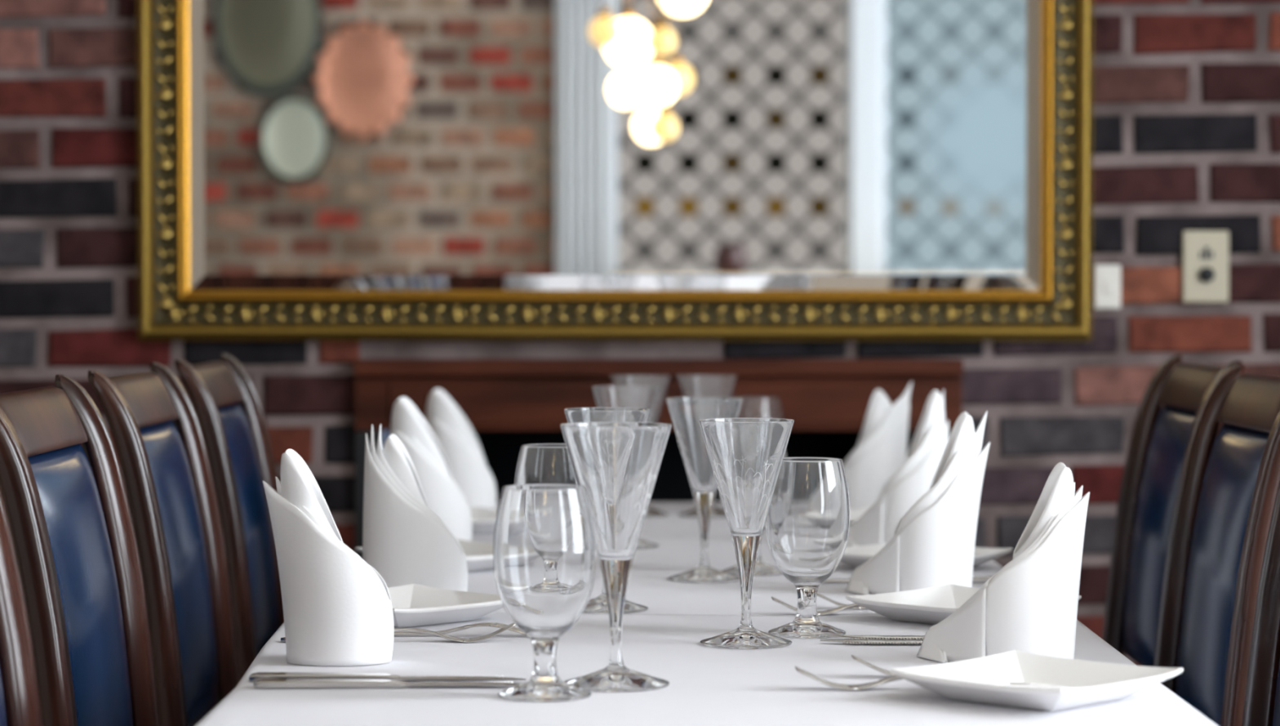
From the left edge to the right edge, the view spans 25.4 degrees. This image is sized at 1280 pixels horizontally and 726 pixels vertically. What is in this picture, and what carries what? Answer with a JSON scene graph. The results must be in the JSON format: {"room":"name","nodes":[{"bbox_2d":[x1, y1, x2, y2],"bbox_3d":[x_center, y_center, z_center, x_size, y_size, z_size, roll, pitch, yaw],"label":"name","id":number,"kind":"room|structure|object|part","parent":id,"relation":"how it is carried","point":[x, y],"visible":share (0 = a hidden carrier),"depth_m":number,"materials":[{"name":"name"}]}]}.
{"room":"restaurant","nodes":[
{"label":"restaurant","id":0,"kind":"room"},
{"bbox_2d":[0,0,1279,725],"bbox_3d":[0.000,-0.562,4.974,5.000,3.100,0.089,0,1,0],"label":"wall","id":1,"kind":"structure","parent":0,"point":[1186,111],"depth_m":4.94,"materials":[{"name":"brick"}]},
{"bbox_2d":[137,0,1093,339],"bbox_3d":[-0.043,-0.610,4.909,1.646,1.141,0.042,0,1,0],"label":"wall mirror","id":2,"kind":"object","parent":1,"relation":"attached to","point":[308,169],"visible":1,"depth_m":4.92,"materials":[{"name":"gold metal"}]},
{"bbox_2d":[204,0,1026,275],"bbox_3d":[-0.043,-0.610,4.918,1.422,0.917,0.001,0,1,0],"label":"mirror glass","id":3,"kind":"object","parent":2,"relation":"attached to","point":[342,137],"depth_m":4.92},
{"bbox_2d":[1093,264,1120,308],"bbox_3d":[0.811,-0.132,4.934,0.046,0.076,0.016,0,1,0],"label":"light switch","id":4,"kind":"object","parent":1,"relation":"attached to","point":[1107,277],"visible":1,"depth_m":4.93,"materials":[{"name":"white plastic"}]},
{"bbox_2d":[1182,231,1229,302],"bbox_3d":[0.981,-0.167,4.928,0.080,0.124,0.028,0,1,0],"label":"wall switch plate","id":5,"kind":"object","parent":1,"relation":"attached to","point":[1205,254],"visible":1,"depth_m":4.93,"materials":[{"name":"beige plastic"}]},
{"bbox_3d":[0.981,-0.153,4.922,0.028,0.028,0.016,0,1,0],"label":"knob","id":6,"kind":"part","parent":5,"relation":"part of","materials":[{"name":"black plastic"}]},
{"bbox_3d":[0.000,1.078,2.100,5.000,0.050,6.750,0,1,0],"label":"floor","id":7,"kind":"structure","parent":0,"visible":0},
{"bbox_2d":[0,488,43,725],"bbox_3d":[-0.377,0.539,2.293,0.497,1.019,0.460,0,1,0],"label":"dining chair","id":8,"kind":"object","parent":7,"relation":"on","point":[20,697],"visible":1,"depth_m":2.48,"materials":[{"name":"brown wood"}]},
{"bbox_3d":[-0.561,0.282,2.287,0.074,0.364,0.360,0,1,0],"label":"backrest","id":9,"kind":"part","parent":8,"relation":"part of","materials":[{"name":"blue leather"}]},
{"bbox_2d":[0,374,159,725],"bbox_3d":[-0.377,0.526,2.853,0.497,1.019,0.460,0,1,0],"label":"dining chair","id":10,"kind":"object","parent":7,"relation":"on","point":[66,501],"visible":0.99,"depth_m":2.80,"materials":[{"name":"brown wood"}]},
{"bbox_3d":[-0.559,0.531,2.648,0.133,1.019,0.050,0,1,0],"label":"post","id":11,"kind":"part","parent":10,"relation":"part of","materials":[{"name":"brown wood"}]},
{"bbox_3d":[-0.602,0.059,2.842,0.044,0.061,0.360,0,1,0],"label":"rail","id":12,"kind":"part","parent":10,"relation":"part of","materials":[{"name":"brown wood"}]},
{"bbox_3d":[-0.561,0.269,2.847,0.074,0.364,0.360,0,1,0],"label":"backrest","id":13,"kind":"part","parent":10,"relation":"part of","materials":[{"name":"blue leather"}]},
{"bbox_3d":[-0.559,0.522,3.058,0.133,1.019,0.050,0,1,0],"label":"post","id":14,"kind":"part","parent":10,"relation":"part of","materials":[{"name":"brown wood"}]},
{"bbox_2d":[87,362,239,725],"bbox_3d":[-0.377,0.513,3.442,0.497,1.019,0.460,0,1,0],"label":"dining chair","id":15,"kind":"object","parent":7,"relation":"on","point":[165,462],"visible":0.96,"depth_m":3.37,"materials":[{"name":"brown wood"}]},
{"bbox_3d":[-0.559,0.518,3.237,0.133,1.019,0.050,0,1,0],"label":"post","id":16,"kind":"part","parent":15,"relation":"part of","materials":[{"name":"brown wood"}]},
{"bbox_3d":[-0.602,0.045,3.432,0.044,0.061,0.360,0,1,0],"label":"rail","id":17,"kind":"part","parent":15,"relation":"part of","materials":[{"name":"brown wood"}]},
{"bbox_3d":[-0.561,0.256,3.437,0.074,0.364,0.360,0,1,0],"label":"backrest","id":18,"kind":"part","parent":15,"relation":"part of","materials":[{"name":"blue leather"}]},
{"bbox_3d":[-0.559,0.509,3.647,0.133,1.019,0.050,0,1,0],"label":"post","id":19,"kind":"part","parent":15,"relation":"part of","materials":[{"name":"brown wood"}]},
{"bbox_2d":[174,353,284,679],"bbox_3d":[-0.377,0.500,4.042,0.497,1.019,0.460,0,1,0],"label":"dining chair","id":20,"kind":"object","parent":7,"relation":"on","point":[227,405],"visible":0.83,"depth_m":3.95,"materials":[{"name":"brown wood"}]},
{"bbox_3d":[-0.602,0.032,4.032,0.044,0.061,0.360,0,1,0],"label":"rail","id":21,"kind":"part","parent":20,"relation":"part of","materials":[{"name":"brown wood"}]},
{"bbox_3d":[-0.561,0.242,4.037,0.074,0.364,0.360,0,1,0],"label":"backrest","id":22,"kind":"part","parent":20,"relation":"part of","materials":[{"name":"blue leather"}]},
{"bbox_3d":[-0.559,0.495,4.247,0.133,1.019,0.050,0,1,0],"label":"post","id":23,"kind":"part","parent":20,"relation":"part of","materials":[{"name":"brown wood"}]},
{"bbox_2d":[352,359,963,558],"bbox_3d":[0.032,0.486,5.147,1.051,0.996,0.490,0,1,0],"label":"fireplace","id":24,"kind":"object","parent":7,"relation":"on","point":[508,404],"visible":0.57,"depth_m":4.91,"materials":[{"name":"black wood"}]},
{"bbox_2d":[352,359,963,375],"bbox_3d":[0.032,0.007,4.917,1.051,0.028,0.052,0,1,0],"label":"mantel shelf","id":25,"kind":"object","parent":24,"relation":"attached to","point":[360,366],"depth_m":4.89,"materials":[{"name":"brown wood"}]},
{"bbox_2d":[1102,354,1241,666],"bbox_3d":[0.539,0.502,3.942,0.497,1.019,0.460,0,1,0],"label":"dining chair","id":26,"kind":"object","parent":7,"relation":"on","point":[1159,438],"visible":0.6,"depth_m":3.97,"materials":[{"name":"brown wood"}]},
{"bbox_3d":[0.721,0.497,4.147,0.133,1.019,0.050,0,1,0],"label":"post","id":27,"kind":"part","parent":26,"relation":"part of","materials":[{"name":"brown wood"}]},
{"bbox_3d":[0.723,0.244,3.937,0.074,0.364,0.360,0,1,0],"label":"backrest","id":28,"kind":"part","parent":26,"relation":"part of","materials":[{"name":"blue leather"}]},
{"bbox_3d":[0.764,0.034,3.932,0.044,0.061,0.360,0,1,0],"label":"rail","id":29,"kind":"part","parent":26,"relation":"part of","materials":[{"name":"brown wood"}]},
{"bbox_3d":[0.721,0.507,3.737,0.133,1.019,0.050,0,1,0],"label":"post","id":30,"kind":"part","parent":26,"relation":"part of","materials":[{"name":"brown wood"}]},
{"bbox_2d":[1153,364,1279,725],"bbox_3d":[0.502,0.515,3.342,0.497,1.019,0.460,0,1,0],"label":"dining chair","id":31,"kind":"object","parent":7,"relation":"on","point":[1229,479],"visible":0.92,"depth_m":3.31,"materials":[{"name":"brown wood"}]},
{"bbox_3d":[0.684,0.511,3.547,0.133,1.019,0.050,0,1,0],"label":"post","id":32,"kind":"part","parent":31,"relation":"part of","materials":[{"name":"brown wood"}]},
{"bbox_3d":[0.686,0.258,3.337,0.074,0.364,0.360,0,1,0],"label":"backrest","id":33,"kind":"part","parent":31,"relation":"part of","materials":[{"name":"blue leather"}]},
{"bbox_3d":[0.727,0.048,3.332,0.044,0.061,0.360,0,1,0],"label":"rail","id":34,"kind":"part","parent":31,"relation":"part of","materials":[{"name":"brown wood"}]},
{"bbox_3d":[0.684,0.520,3.138,0.133,1.019,0.050,0,1,0],"label":"post","id":35,"kind":"part","parent":31,"relation":"part of","materials":[{"name":"brown wood"}]},
{"bbox_2d":[1241,480,1279,725],"bbox_3d":[0.484,0.529,2.743,0.497,1.019,0.460,0,1,0],"label":"dining chair","id":36,"kind":"object","parent":7,"relation":"on","point":[1262,695],"visible":1,"depth_m":2.92,"materials":[{"name":"brown wood"}]},
{"bbox_3d":[0.668,0.272,2.737,0.074,0.364,0.360,0,1,0],"label":"backrest","id":37,"kind":"part","parent":36,"relation":"part of","materials":[{"name":"blue leather"}]},
{"bbox_3d":[0.052,0.672,2.246,0.790,0.756,1.540,0,1,0],"label":"dining table","id":38,"kind":"object","parent":7,"relation":"on","visible":0},
{"bbox_2d":[195,612,1217,725],"bbox_3d":[0.044,0.399,2.275,0.896,0.224,1.615,0,1,0],"label":"tablecloth","id":39,"kind":"object","parent":38,"relation":"on","point":[708,686],"visible":0.62,"depth_m":2.46,"materials":[{"name":"white fabric"}]},
{"bbox_2d":[262,448,394,666],"bbox_3d":[-0.286,0.179,2.653,0.110,0.197,0.084,1,1,29],"label":"napkin","id":40,"kind":"object","parent":39,"relation":"on","point":[338,609],"visible":1,"depth_m":2.62,"materials":[{"name":"white fabric"}]},
{"bbox_2d":[248,671,526,681],"bbox_3d":[-0.223,0.278,2.516,0.245,0.007,0.021,0,1,0],"label":"knife","id":41,"kind":"object","parent":39,"relation":"on","point":[253,677],"visible":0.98,"depth_m":2.51,"materials":[{"name":"silver metal"}]},
{"bbox_3d":[-0.279,0.278,2.516,0.132,0.007,0.019,0,1,0],"label":"handle","id":42,"kind":"part","parent":41,"relation":"part of","materials":[{"name":"silver metal"}]},
{"bbox_3d":[-0.157,0.278,2.515,0.115,0.002,0.021,0,1,1],"label":"blade","id":43,"kind":"part","parent":41,"relation":"part of","materials":[{"name":"silver metal"}]},
{"bbox_2d":[253,678,522,688],"bbox_3d":[-0.212,0.279,2.475,0.245,0.007,0.021,0,1,-2],"label":"knife","id":44,"kind":"object","parent":39,"relation":"on","point":[263,682],"visible":0.97,"depth_m":2.47,"materials":[{"name":"silver metal"}]},
{"bbox_3d":[-0.269,0.279,2.474,0.132,0.007,0.019,0,1,-2],"label":"handle","id":45,"kind":"part","parent":44,"relation":"part of","materials":[{"name":"silver metal"}]},
{"bbox_3d":[-0.147,0.279,2.478,0.115,0.002,0.021,0,1,-1],"label":"blade","id":46,"kind":"part","parent":44,"relation":"part of","materials":[{"name":"silver metal"}]},
{"bbox_2d":[280,622,515,642],"bbox_3d":[-0.238,0.265,2.806,0.232,0.019,0.024,0,1,-1],"label":"fork","id":47,"kind":"object","parent":39,"relation":"on","point":[512,624],"visible":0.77,"depth_m":2.80,"materials":[{"name":"silver metal"}]},
{"bbox_2d":[387,583,503,627],"bbox_3d":[-0.247,0.257,2.991,0.182,0.026,0.182,-1,2,-45],"label":"plate","id":48,"kind":"object","parent":39,"relation":"on","point":[412,604],"visible":0.61,"depth_m":2.99,"materials":[{"name":"white ceramic"}]},
{"bbox_2d":[393,622,526,635],"bbox_3d":[-0.214,0.267,2.850,0.232,0.013,0.024,0,1,1],"label":"fork","id":49,"kind":"object","parent":39,"relation":"on","point":[514,628],"visible":0.55,"depth_m":2.85,"materials":[{"name":"silver metal"}]},
{"bbox_2d":[493,483,595,702],"bbox_3d":[-0.081,0.194,2.420,0.087,0.179,0.087,1,2,37],"label":"water goblet","id":50,"kind":"object","parent":39,"relation":"on","point":[544,544],"visible":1,"depth_m":2.39,"materials":[{"name":"clear glass"}]},
{"bbox_3d":[-0.081,0.252,2.421,0.029,0.038,0.029,0,1,0],"label":"stem","id":51,"kind":"part","parent":50,"relation":"part of","materials":[{"name":"clear glass"}]},
{"bbox_2d":[560,422,671,692],"bbox_3d":[-0.021,0.168,2.486,0.097,0.228,0.097,1,1,25],"label":"glass","id":52,"kind":"object","parent":39,"relation":"on","point":[618,464],"visible":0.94,"depth_m":2.46,"materials":[{"name":"clear glass"}]},
{"bbox_3d":[-0.021,0.218,2.487,0.031,0.095,0.031,-1,1,-23],"label":"stem","id":53,"kind":"part","parent":52,"relation":"part of","materials":[{"name":"clear glass"}]},
{"bbox_2d":[560,422,671,559],"bbox_3d":[-0.021,0.112,2.485,0.098,0.117,0.098,-1,1,-23],"label":"bowl","id":54,"kind":"object","parent":52,"relation":"on","point":[618,464],"depth_m":2.46,"materials":[{"name":"clear glass"}]},
{"bbox_2d":[698,417,794,648],"bbox_3d":[0.104,0.165,2.785,0.094,0.220,0.094,1,2,42],"label":"glass","id":55,"kind":"object","parent":39,"relation":"on","point":[746,455],"visible":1,"depth_m":2.76,"materials":[{"name":"clear glass"}]},
{"bbox_3d":[0.104,0.214,2.787,0.030,0.092,0.030,0,1,0],"label":"stem","id":56,"kind":"part","parent":55,"relation":"part of","materials":[{"name":"clear glass"}]},
{"bbox_2d":[698,417,794,535],"bbox_3d":[0.104,0.112,2.784,0.094,0.113,0.094,0,1,0],"label":"bowl","id":57,"kind":"object","parent":55,"relation":"on","point":[746,455],"depth_m":2.76,"materials":[{"name":"clear glass"}]},
{"bbox_2d":[764,456,850,638],"bbox_3d":[0.169,0.185,2.868,0.086,0.177,0.086,0,1,-3],"label":"water goblet","id":58,"kind":"object","parent":39,"relation":"on","point":[807,521],"visible":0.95,"depth_m":2.83,"materials":[{"name":"clear glass"}]},
{"bbox_3d":[0.169,0.242,2.869,0.028,0.038,0.028,0,1,0],"label":"stem","id":59,"kind":"part","parent":58,"relation":"part of","materials":[{"name":"clear glass"}]},
{"bbox_2d":[820,639,923,643],"bbox_3d":[0.299,0.272,2.783,0.245,0.007,0.021,0,1,0],"label":"knife","id":60,"kind":"object","parent":39,"relation":"on","point":[846,641],"visible":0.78,"depth_m":2.78,"materials":[{"name":"silver metal"}]},
{"bbox_2d":[851,654,895,675],"bbox_3d":[0.306,0.271,2.544,0.232,0.019,0.024,0,1,-1],"label":"fork","id":61,"kind":"object","parent":39,"relation":"on","point":[855,658],"visible":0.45,"depth_m":2.53,"materials":[{"name":"silver metal"}]},
{"bbox_2d":[826,635,924,639],"bbox_3d":[0.307,0.271,2.818,0.245,0.007,0.021,0,1,0],"label":"knife","id":62,"kind":"object","parent":39,"relation":"on","point":[870,637],"visible":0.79,"depth_m":2.82,"materials":[{"name":"silver metal"}]},
{"bbox_2d":[795,666,1031,690],"bbox_3d":[0.251,0.273,2.465,0.232,0.019,0.024,0,1,-2],"label":"fork","id":63,"kind":"object","parent":39,"relation":"on","point":[867,685],"visible":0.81,"depth_m":2.46,"materials":[{"name":"silver metal"}]},
{"bbox_2d":[844,583,1081,623],"bbox_3d":[0.340,0.257,2.991,0.182,0.026,0.182,-1,2,-45],"label":"plate","id":64,"kind":"object","parent":39,"relation":"on","point":[931,605],"visible":0.41,"depth_m":3.02,"materials":[{"name":"white ceramic"}]},
{"bbox_2d":[916,462,1089,662],"bbox_3d":[0.335,0.186,2.653,0.160,0.184,0.081,0,1,21],"label":"napkin","id":65,"kind":"object","parent":39,"relation":"on","point":[1030,604],"visible":0.87,"depth_m":2.62,"materials":[{"name":"white fabric"}]},
{"bbox_2d":[889,649,1183,711],"bbox_3d":[0.335,0.270,2.402,0.182,0.026,0.182,1,2,44],"label":"plate","id":66,"kind":"object","parent":39,"relation":"on","point":[1057,683],"visible":1,"depth_m":2.42,"materials":[{"name":"white ceramic"}]},
{"bbox_3d":[0.052,0.635,3.895,0.790,0.756,1.720,0,1,0],"label":"dining table","id":67,"kind":"object","parent":7,"relation":"on","visible":0},
{"bbox_2d":[466,502,1002,615],"bbox_3d":[0.052,0.364,3.903,0.887,0.224,1.761,0,1,0],"label":"tablecloth","id":68,"kind":"object","parent":67,"relation":"on","point":[677,537],"visible":0.09,"depth_m":3.46,"materials":[{"name":"white fabric"}]},
{"bbox_2d":[362,424,467,591],"bbox_3d":[-0.257,0.168,3.255,0.124,0.196,0.096,0,1,0],"label":"napkin","id":69,"kind":"object","parent":68,"relation":"on","point":[404,540],"visible":0.88,"depth_m":3.22,"materials":[{"name":"white fabric"}]},
{"bbox_2d":[355,538,493,571],"bbox_3d":[-0.235,0.245,3.591,0.182,0.026,0.182,-1,2,-45],"label":"plate","id":70,"kind":"object","parent":68,"relation":"on","point":[478,555],"visible":0.23,"depth_m":3.59,"materials":[{"name":"white ceramic"}]},
{"bbox_2d":[390,396,471,541],"bbox_3d":[-0.286,0.149,3.874,0.118,0.206,0.092,0,1,0],"label":"napkin","id":71,"kind":"object","parent":68,"relation":"on","point":[443,496],"visible":0.5,"depth_m":3.84,"materials":[{"name":"white fabric"}]},
{"bbox_2d":[426,388,497,509],"bbox_3d":[-0.281,0.140,4.454,0.115,0.199,0.088,0,1,0],"label":"napkin","id":72,"kind":"object","parent":68,"relation":"on","point":[461,447],"visible":0.59,"depth_m":4.42,"materials":[{"name":"white fabric"}]},
{"bbox_2d":[470,506,497,533],"bbox_3d":[-0.245,0.232,4.176,0.182,0.026,0.182,-1,2,-45],"label":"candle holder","id":73,"kind":"object","parent":68,"relation":"on","point":[483,519],"visible":0.15,"depth_m":4.12,"materials":[{"name":"white"}]},
{"bbox_2d":[514,443,577,484],"bbox_3d":[-0.097,0.180,3.177,0.086,0.177,0.086,0,1,3],"label":"water goblet","id":74,"kind":"object","parent":68,"relation":"on","point":[537,463],"visible":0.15,"depth_m":3.14,"materials":[{"name":"clear glass"}]},
{"bbox_2d":[564,407,649,613],"bbox_3d":[-0.036,0.160,3.109,0.094,0.220,0.094,0,1,2],"label":"glass","id":75,"kind":"object","parent":68,"relation":"on","point":[598,604],"visible":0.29,"depth_m":3.08,"materials":[{"name":"clear glass"}]},
{"bbox_3d":[-0.036,0.209,3.111,0.030,0.092,0.030,1,2,33],"label":"stem","id":76,"kind":"part","parent":75,"relation":"part of","materials":[{"name":"clear glass"}]},
{"bbox_2d":[564,407,649,422],"bbox_3d":[-0.036,0.107,3.108,0.094,0.113,0.094,1,2,33],"label":"bowl","id":77,"kind":"object","parent":75,"relation":"on","point":[578,414],"depth_m":3.07,"materials":[{"name":"clear glass"}]},
{"bbox_2d":[591,385,660,548],"bbox_3d":[-0.019,0.142,3.904,0.094,0.220,0.094,0,1,17],"label":"glass","id":78,"kind":"object","parent":68,"relation":"on","point":[606,396],"visible":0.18,"depth_m":3.87,"materials":[{"name":"clear glass"}]},
{"bbox_2d":[591,385,660,422],"bbox_3d":[-0.019,0.089,3.903,0.094,0.113,0.094,0,1,8],"label":"bowl","id":79,"kind":"object","parent":78,"relation":"on","point":[606,396],"depth_m":3.87,"materials":[{"name":"clear glass"}]},
{"bbox_2d":[610,374,670,517],"bbox_3d":[0.001,0.130,4.464,0.094,0.220,0.094,-1,2,-41],"label":"glass","id":80,"kind":"object","parent":68,"relation":"on","point":[662,380],"visible":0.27,"depth_m":4.44,"materials":[{"name":"clear glass"}]},
{"bbox_2d":[610,374,670,422],"bbox_3d":[0.001,0.076,4.463,0.094,0.113,0.094,1,2,41],"label":"bowl","id":81,"kind":"object","parent":80,"relation":"on","point":[662,380],"depth_m":4.44,"materials":[{"name":"clear glass"}]},
{"bbox_2d":[666,396,742,582],"bbox_3d":[0.078,0.152,3.444,0.094,0.220,0.094,0,1,-11],"label":"glass","id":82,"kind":"object","parent":68,"relation":"on","point":[686,412],"visible":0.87,"depth_m":3.42,"materials":[{"name":"clear glass"}]},
{"bbox_3d":[0.078,0.201,3.445,0.030,0.092,0.030,-1,1,-25],"label":"stem","id":83,"kind":"part","parent":82,"relation":"part of","materials":[{"name":"clear glass"}]},
{"bbox_2d":[666,396,742,492],"bbox_3d":[0.078,0.099,3.443,0.094,0.113,0.094,-1,1,-25],"label":"bowl","id":84,"kind":"object","parent":82,"relation":"on","point":[686,412],"depth_m":3.42,"materials":[{"name":"clear glass"}]},
{"bbox_2d":[676,374,737,517],"bbox_3d":[0.105,0.130,4.464,0.094,0.220,0.094,0,1,20],"label":"glass","id":85,"kind":"object","parent":68,"relation":"on","point":[691,385],"visible":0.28,"depth_m":4.43,"materials":[{"name":"clear glass"}]},
{"bbox_2d":[676,374,737,397],"bbox_3d":[0.105,0.076,4.463,0.094,0.113,0.094,0,1,-16],"label":"bowl","id":86,"kind":"object","parent":85,"relation":"on","point":[691,385],"depth_m":4.43,"materials":[{"name":"clear glass"}]},
{"bbox_2d":[720,449,786,575],"bbox_3d":[0.140,0.172,3.525,0.086,0.177,0.086,-1,2,-42],"label":"water goblet","id":87,"kind":"object","parent":68,"relation":"on","point":[761,568],"visible":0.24,"depth_m":3.51,"materials":[{"name":"clear glass"}]},
{"bbox_2d":[720,449,786,533],"bbox_3d":[0.140,0.147,3.524,0.087,0.127,0.087,0,1,0],"label":"bowl","id":88,"kind":"object","parent":87,"relation":"on","point":[785,455],"depth_m":3.51,"materials":[{"name":"clear glass"}]},
{"bbox_3d":[0.140,0.229,3.526,0.028,0.038,0.028,0,1,0],"label":"stem","id":89,"kind":"part","parent":87,"relation":"part of","materials":[{"name":"clear glass"}]},
{"bbox_2d":[733,395,782,418],"bbox_3d":[0.184,0.146,4.519,0.090,0.184,0.090,0,1,20],"label":"water goblet","id":90,"kind":"object","parent":68,"relation":"on","point":[752,406],"visible":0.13,"depth_m":4.48,"materials":[{"name":"clear glass"}]},
{"bbox_2d":[771,595,861,615],"bbox_3d":[0.258,0.261,3.064,0.232,0.019,0.024,0,1,-1],"label":"fork","id":91,"kind":"object","parent":68,"relation":"on","point":[854,605],"visible":0.44,"depth_m":3.06,"materials":[{"name":"silver metal"}]},
{"bbox_2d":[817,592,866,608],"bbox_3d":[0.306,0.260,3.124,0.232,0.019,0.024,0,1,-1],"label":"fork","id":92,"kind":"object","parent":68,"relation":"on","point":[837,603],"visible":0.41,"depth_m":3.11,"materials":[{"name":"silver metal"}]},
{"bbox_2d":[849,506,871,524],"bbox_3d":[0.350,0.232,4.176,0.182,0.026,0.182,-1,2,-45],"label":"plate","id":93,"kind":"object","parent":68,"relation":"on","point":[855,513],"visible":0.03,"depth_m":4.26,"materials":[{"name":"white ceramic"}]},
{"bbox_2d":[843,380,911,509],"bbox_3d":[0.341,0.134,4.458,0.168,0.211,0.085,0,1,10],"label":"napkin","id":94,"kind":"object","parent":68,"relation":"on","point":[881,449],"visible":0.53,"depth_m":4.42,"materials":[{"name":"white fabric"}]},
{"bbox_2d":[846,388,948,546],"bbox_3d":[0.342,0.144,3.874,0.153,0.216,0.083,1,1,21],"label":"napkin","id":95,"kind":"object","parent":68,"relation":"on","point":[914,477],"visible":0.58,"depth_m":3.84,"materials":[{"name":"white fabric"}]},
{"bbox_2d":[824,576,991,582],"bbox_3d":[0.307,0.260,3.407,0.245,0.007,0.021,0,1,0],"label":"knife","id":96,"kind":"object","parent":68,"relation":"on","point":[975,579],"visible":0.26,"depth_m":3.40,"materials":[{"name":"silver metal"}]},
{"bbox_3d":[0.242,0.260,3.406,0.115,0.002,0.021,0,1,0],"label":"blade","id":97,"kind":"part","parent":96,"relation":"part of","materials":[{"name":"silver metal"}]},
{"bbox_3d":[0.364,0.260,3.407,0.132,0.007,0.019,0,1,0],"label":"handle","id":98,"kind":"part","parent":96,"relation":"part of","materials":[{"name":"silver metal"}]},
{"bbox_2d":[844,410,990,594],"bbox_3d":[0.316,0.160,3.269,0.168,0.211,0.079,0,1,14],"label":"napkin","id":99,"kind":"object","parent":68,"relation":"on","point":[933,543],"visible":0.93,"depth_m":3.24,"materials":[{"name":"white fabric"}]},
{"bbox_2d":[840,542,1013,568],"bbox_3d":[0.345,0.246,3.581,0.182,0.026,0.182,-1,2,-45],"label":"plate","id":100,"kind":"object","parent":68,"relation":"on","point":[854,557],"visible":0.23,"depth_m":3.57,"materials":[{"name":"white ceramic"}]}
]}

